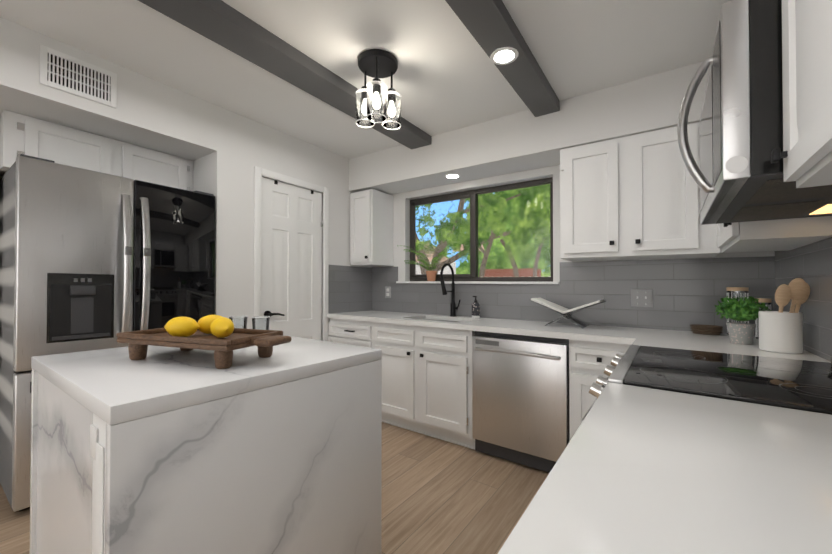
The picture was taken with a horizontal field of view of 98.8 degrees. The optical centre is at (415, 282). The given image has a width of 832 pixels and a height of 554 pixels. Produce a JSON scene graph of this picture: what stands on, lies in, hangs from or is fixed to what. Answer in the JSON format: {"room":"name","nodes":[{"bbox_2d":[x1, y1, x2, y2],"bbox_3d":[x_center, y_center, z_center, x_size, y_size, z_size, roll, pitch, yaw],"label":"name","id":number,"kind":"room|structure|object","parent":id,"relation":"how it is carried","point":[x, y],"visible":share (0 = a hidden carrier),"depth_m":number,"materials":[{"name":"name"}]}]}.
{"room":"kitchen","nodes":[
{"label":"kitchen","id":0,"kind":"room"},
{"bbox_2d":[0,17,216,160],"bbox_3d":[-2.922,-1.133,1.177,0.880,0.362,3.970,0,-1,35],"label":"soffit","id":1,"kind":"structure","parent":0,"point":[151,114],"depth_m":2.11,"materials":[{"name":"white paint"}]},
{"bbox_2d":[40,44,116,107],"bbox_3d":[-1.831,-1.113,1.949,0.009,0.202,0.310,0,-1,35],"label":"air vent","id":2,"kind":"object","parent":1,"relation":"in","point":[61,71],"visible":1,"depth_m":1.94,"materials":[{"name":"white metal"}]},
{"bbox_2d":[0,422,548,553],"bbox_3d":[-1.050,1.206,1.012,4.300,0.165,5.900,0,-1,35],"label":"floor","id":3,"kind":"structure","parent":0,"point":[439,496],"depth_m":1.95,"materials":[{"name":"brown wood"}]},
{"bbox_2d":[0,154,214,511],"bbox_3d":[-1.960,0.271,2.319,0.836,1.800,0.938,0,-1,35],"label":"fridge","id":4,"kind":"object","parent":3,"relation":"on","point":[92,260],"visible":0.73,"depth_m":1.96,"materials":[{"name":"grey metal"}]},
{"bbox_2d":[30,335,381,553],"bbox_3d":[-0.714,0.715,1.302,0.820,0.927,0.845,0,-1,35],"label":"kitchen island","id":5,"kind":"object","parent":3,"relation":"on","point":[164,450],"visible":0.96,"depth_m":0.99,"materials":[{"name":"stone"}]},
{"bbox_2d":[117,328,291,368],"bbox_3d":[-0.676,0.211,1.194,0.540,0.094,0.250,0,-1,17],"label":"wood tray","id":6,"kind":"object","parent":5,"relation":"on","point":[263,341],"visible":0.85,"depth_m":1.11,"materials":[{"name":"brown wood"}]},
{"bbox_2d":[164,317,199,336],"bbox_3d":[-0.767,0.147,1.171,0.084,0.068,0.082,0,-1,35],"label":"lemon","id":7,"kind":"object","parent":6,"relation":"on","point":[182,326],"visible":0.96,"depth_m":1.15,"materials":[{"name":"yellow food"}]},
{"bbox_2d":[198,315,221,333],"bbox_3d":[-0.715,0.148,1.254,0.069,0.068,0.106,0,-1,35],"label":"lemon","id":8,"kind":"object","parent":6,"relation":"on","point":[204,323],"visible":0.48,"depth_m":1.22,"materials":[{"name":"yellow food"}]},
{"bbox_2d":[210,317,233,337],"bbox_3d":[-0.636,0.148,1.172,0.106,0.068,0.069,0,-1,35],"label":"lemon","id":9,"kind":"object","parent":6,"relation":"on","point":[221,327],"visible":1,"depth_m":1.14,"materials":[{"name":"yellow food"}]},
{"bbox_2d":[229,315,247,328],"bbox_3d":[-0.854,0.211,1.716,0.081,0.097,0.081,0,-1,35],"label":"tumbler","id":10,"kind":"object","parent":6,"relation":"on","point":[245,320],"visible":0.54,"depth_m":1.71,"materials":[{"name":"clear glass"}]},
{"bbox_2d":[252,316,269,329],"bbox_3d":[-0.740,0.212,1.703,0.081,0.097,0.081,0,-1,35],"label":"tumbler","id":11,"kind":"object","parent":5,"relation":"on","point":[254,323],"visible":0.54,"depth_m":1.69,"materials":[{"name":"clear glass"}]},
{"bbox_2d":[328,318,367,346],"bbox_3d":[-0.434,0.778,3.437,0.532,0.887,0.610,0,-1,35],"label":"base cabinet","id":12,"kind":"object","parent":3,"relation":"on","point":[343,331],"depth_m":3.20,"materials":[{"name":"white wood"}]},
{"bbox_2d":[327,310,830,362],"bbox_3d":[0.524,0.322,2.566,3.111,0.071,0.943,0,-1,35],"label":"countertop","id":13,"kind":"structure","parent":12,"relation":"on","point":[688,340],"depth_m":2.21,"materials":[{"name":"stone"}]},
{"bbox_2d":[440,263,460,316],"bbox_3d":[0.298,0.069,3.109,0.106,0.473,0.242,0,-1,35],"label":"faucet","id":14,"kind":"object","parent":13,"relation":"on","point":[453,308],"visible":1,"depth_m":3.17,"materials":[{"name":"black metal"}]},
{"bbox_2d":[472,296,479,317],"bbox_3d":[0.507,0.211,3.044,0.068,0.191,0.079,0,-1,35],"label":"soap dispenser","id":15,"kind":"object","parent":13,"relation":"on","point":[475,309],"visible":1,"depth_m":3.02,"materials":[{"name":"black glass"}]},
{"bbox_2d":[530,298,605,328],"bbox_3d":[1.062,0.211,2.506,0.457,0.194,0.240,0,-1,35],"label":"book stand","id":16,"kind":"object","parent":13,"relation":"on","point":[564,312],"visible":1,"depth_m":2.47,"materials":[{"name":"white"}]},
{"bbox_2d":[690,324,722,334],"bbox_3d":[1.745,0.286,2.145,0.158,0.052,0.126,0,-1,35],"label":"basket tray","id":17,"kind":"object","parent":13,"relation":"on","point":[706,329],"visible":1,"depth_m":2.11,"materials":[{"name":"wood"}]},
{"bbox_2d":[726,287,748,334],"bbox_3d":[1.890,0.171,2.097,0.098,0.283,0.098,0,-1,35],"label":"canister","id":18,"kind":"object","parent":13,"relation":"on","point":[730,290],"visible":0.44,"depth_m":2.08,"materials":[{"name":"clear glass"}]},
{"bbox_2d":[715,295,771,344],"bbox_3d":[1.624,0.185,1.776,0.210,0.240,0.218,0,-1,35],"label":"potted plant","id":19,"kind":"object","parent":13,"relation":"on","point":[745,309],"visible":0.92,"depth_m":1.74,"materials":[{"name":"green plant"}]},
{"bbox_2d":[755,298,771,338],"bbox_3d":[1.892,0.199,1.944,0.066,0.223,0.066,0,-1,35],"label":"canister","id":20,"kind":"object","parent":13,"relation":"on","point":[767,300],"visible":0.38,"depth_m":1.94,"materials":[{"name":"clear glass"}]},
{"bbox_2d":[758,278,809,353],"bbox_3d":[1.613,0.142,1.560,0.168,0.322,0.136,0,-1,35],"label":"utensil crock","id":21,"kind":"object","parent":13,"relation":"on","point":[780,330],"visible":1,"depth_m":1.53,"materials":[{"name":"white ceramic"}]},
{"bbox_2d":[368,319,431,426],"bbox_3d":[-0.124,0.775,3.218,0.228,0.887,0.610,0,-1,35],"label":"base cabinet","id":22,"kind":"object","parent":3,"relation":"on","point":[391,338],"depth_m":2.90,"materials":[{"name":"white wood"}]},
{"bbox_2d":[472,331,569,472],"bbox_3d":[0.800,0.770,2.524,0.626,0.856,0.679,0,-1,35],"label":"dishwasher","id":23,"kind":"object","parent":3,"relation":"on","point":[520,399],"visible":0.92,"depth_m":2.29,"materials":[{"name":"grey metal"}]},
{"bbox_2d":[569,339,629,439],"bbox_3d":[1.220,0.775,2.269,0.338,0.867,0.610,0,-1,35],"label":"base cabinet","id":24,"kind":"object","parent":3,"relation":"on","point":[588,360],"depth_m":2.08,"materials":[{"name":"white wood"}]},
{"bbox_2d":[580,345,831,423],"bbox_3d":[1.000,0.720,1.174,0.728,0.918,0.760,0,-1,35],"label":"range","id":25,"kind":"object","parent":3,"relation":"on","point":[804,385],"visible":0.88,"depth_m":1.08,"materials":[{"name":"black glass"}]},
{"bbox_3d":[0.908,0.760,0.962,0.635,0.874,1.926,0,-1,35],"label":"base cabinet","id":26,"kind":"object","parent":3,"relation":"on","visible":0},
{"bbox_2d":[498,382,831,553],"bbox_3d":[0.577,0.301,0.503,0.646,0.054,0.820,0,-1,35],"label":"countertop","id":27,"kind":"structure","parent":26,"relation":"on","point":[638,470],"depth_m":0.49,"materials":[{"name":"stone"}]},
{"bbox_2d":[193,105,371,340],"bbox_3d":[-1.304,-0.030,3.450,0.887,2.460,1.630,0,-1,35],"label":"wall","id":28,"kind":"structure","parent":0,"point":[224,173],"depth_m":2.75,"materials":[{"name":"white paint"}]},
{"bbox_2d":[254,166,328,340],"bbox_3d":[-1.085,0.148,3.086,0.132,2.087,0.734,0,-1,35],"label":"door frame","id":29,"kind":"structure","parent":28,"relation":"attached to","point":[259,173],"depth_m":2.94,"materials":[{"name":"white wood"}]},
{"bbox_2d":[261,177,322,339],"bbox_3d":[-1.043,0.173,3.058,0.093,2.019,0.615,0,-1,35],"label":"pantry door","id":30,"kind":"structure","parent":28,"relation":"in","point":[291,262],"depth_m":3.05,"materials":[{"name":"white wood"}]},
{"bbox_2d":[0,0,732,158],"bbox_3d":[-1.050,-1.314,1.038,4.300,0.165,5.900,0,-1,35],"label":"ceiling","id":31,"kind":"structure","parent":0,"point":[448,76],"depth_m":1.91,"materials":[{"name":"white paint"}]},
{"bbox_2d":[138,0,431,148],"bbox_3d":[-1.440,-1.244,0.979,0.210,0.110,5.155,0,-1,35],"label":"beam","id":32,"kind":"structure","parent":31,"relation":"attached to","point":[225,25],"depth_m":1.88,"materials":[{"name":"grey wood"}]},
{"bbox_2d":[356,49,400,129],"bbox_3d":[-0.225,-1.069,2.039,0.255,0.366,0.261,0,-1,35],"label":"chandelier","id":33,"kind":"object","parent":31,"relation":"hanging from","point":[375,64],"visible":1,"depth_m":2.01,"materials":[{"name":"black metal"}]},
{"bbox_2d":[445,0,559,116],"bbox_3d":[-0.576,-1.241,0.369,0.165,0.109,5.155,0,-1,35],"label":"beam","id":34,"kind":"structure","parent":31,"relation":"attached to","point":[490,26],"depth_m":1.78,"materials":[{"name":"grey wood"}]},
{"bbox_2d":[490,47,518,64],"bbox_3d":[0.459,-1.175,1.857,0.144,0.005,0.144,0,-1,35],"label":"recessed light","id":35,"kind":"object","parent":34,"relation":"attached to","point":[503,55],"visible":1,"depth_m":1.85,"materials":[{"name":"white"}]},
{"bbox_2d":[349,61,709,194],"bbox_3d":[0.702,-1.072,2.832,3.130,0.355,0.345,0,-1,35],"label":"soffit","id":36,"kind":"structure","parent":0,"point":[525,140],"depth_m":2.57,"materials":[{"name":"white paint"}]},
{"bbox_2d":[444,174,460,178],"bbox_3d":[0.314,-0.911,3.070,0.144,0.005,0.144,0,-1,35],"label":"recessed light","id":37,"kind":"object","parent":36,"relation":"attached to","point":[452,176],"visible":1,"depth_m":3.07,"materials":[{"name":"white"}]},
{"bbox_2d":[371,165,774,335],"bbox_3d":[0.547,-0.010,3.235,4.160,2.481,0.167,0,-1,35],"label":"wall","id":38,"kind":"structure","parent":0,"point":[687,292],"depth_m":2.63,"materials":[{"name":"grey tile"}]},
{"bbox_2d":[350,189,392,266],"bbox_3d":[-0.459,-0.534,3.630,0.300,0.733,0.365,0,-1,35],"label":"upper cabinet","id":39,"kind":"object","parent":38,"relation":"attached to","point":[371,227],"visible":1,"depth_m":3.52,"materials":[{"name":"white wood"}]},
{"bbox_2d":[385,286,390,297],"bbox_3d":[-0.292,0.105,3.719,0.077,0.121,0.008,0,-1,35],"label":"electrical outlet plate","id":40,"kind":"object","parent":38,"relation":"attached to","point":[387,292],"visible":1,"depth_m":3.72,"materials":[{"name":"grey plastic"}]},
{"bbox_2d":[396,281,559,283],"bbox_3d":[0.472,0.004,3.215,1.580,0.036,0.105,0,-1,35],"label":"window sill","id":41,"kind":"structure","parent":38,"relation":"attached to","point":[476,282],"depth_m":3.10,"materials":[{"name":"white"}]},
{"bbox_2d":[397,245,455,280],"bbox_3d":[0.093,-0.184,3.318,0.602,0.348,0.349,0,-1,35],"label":"potted plant","id":42,"kind":"object","parent":41,"relation":"on","point":[431,275],"visible":0.98,"depth_m":3.37,"materials":[{"name":"green plant"}]},
{"bbox_2d":[410,177,552,281],"bbox_3d":[0.533,-0.425,3.271,1.436,0.850,0.062,0,-1,35],"label":"window","id":43,"kind":"structure","parent":38,"relation":"in","point":[472,195],"depth_m":3.25,"materials":[{"name":"glass"}]},
{"bbox_2d":[560,122,719,260],"bbox_3d":[1.407,-0.532,2.313,0.834,0.755,0.365,0,-1,35],"label":"upper cabinet","id":44,"kind":"object","parent":38,"relation":"attached to","point":[635,196],"visible":0.98,"depth_m":2.18,"materials":[{"name":"white wood"}]},
{"bbox_2d":[631,289,652,306],"bbox_3d":[1.533,0.108,2.425,0.128,0.120,0.016,0,-1,35],"label":"switch plate","id":45,"kind":"object","parent":38,"relation":"attached to","point":[641,297],"visible":1,"depth_m":2.43,"materials":[{"name":"grey plastic"}]},
{"bbox_2d":[775,237,831,361],"bbox_3d":[0.569,-0.048,-0.204,0.157,2.484,5.760,0,-1,35],"label":"wall","id":46,"kind":"structure","parent":0,"point":[810,264],"depth_m":1.51,"materials":[{"name":"grey tile"}]},
{"bbox_2d":[677,0,831,224],"bbox_3d":[1.105,-0.468,1.113,0.472,0.456,0.755,0,-1,35],"label":"microwave","id":47,"kind":"object","parent":46,"relation":"attached to","point":[737,176],"visible":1,"depth_m":0.89,"materials":[{"name":"silver metal"}]},
{"bbox_2d":[717,150,831,252],"bbox_3d":[1.587,-0.538,1.630,0.284,0.752,0.627,0,-1,35],"label":"upper cabinet","id":48,"kind":"object","parent":46,"relation":"attached to","point":[793,233],"depth_m":1.42,"materials":[{"name":"white wood"}]},
{"bbox_2d":[773,0,831,187],"bbox_3d":[0.845,-0.575,0.579,0.284,0.724,0.408,0,-1,35],"label":"upper cabinet","id":49,"kind":"object","parent":46,"relation":"attached to","point":[805,154],"depth_m":0.69,"materials":[{"name":"white wood"}]},
{"label":"outside","id":50,"kind":"structure","parent":0,"visible":0},
{"bbox_2d":[416,184,550,276],"bbox_3d":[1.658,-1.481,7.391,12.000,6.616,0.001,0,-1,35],"label":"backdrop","id":51,"kind":"structure","parent":50,"point":[513,211],"depth_m":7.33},
{"bbox_3d":[-2.375,0.110,2.614,0.100,2.123,0.970,0,-1,35],"label":"wall","id":52,"kind":"structure","parent":0,"visible":0},
{"bbox_2d":[0,110,192,190],"bbox_3d":[-2.154,-0.787,2.468,0.433,0.323,0.960,0,-1,35],"label":"upper cabinet","id":53,"kind":"object","parent":52,"relation":"attached to","point":[39,138],"visible":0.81,"depth_m":2.23,"materials":[{"name":"white wood"}]},
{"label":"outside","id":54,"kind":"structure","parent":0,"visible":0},
{"bbox_2d":[416,243,540,276],"bbox_3d":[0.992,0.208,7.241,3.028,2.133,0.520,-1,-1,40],"label":"house","id":55,"kind":"structure","parent":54,"point":[521,272],"depth_m":6.56,"materials":[{"name":"brick"}]},
{"bbox_2d":[416,184,549,276],"bbox_3d":[0.719,-1.508,6.060,10.000,5.600,0.741,0,-1,35],"label":"trees","id":56,"kind":"object","parent":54,"point":[522,238],"depth_m":5.39,"materials":[{"name":"green plant"}]}
]}

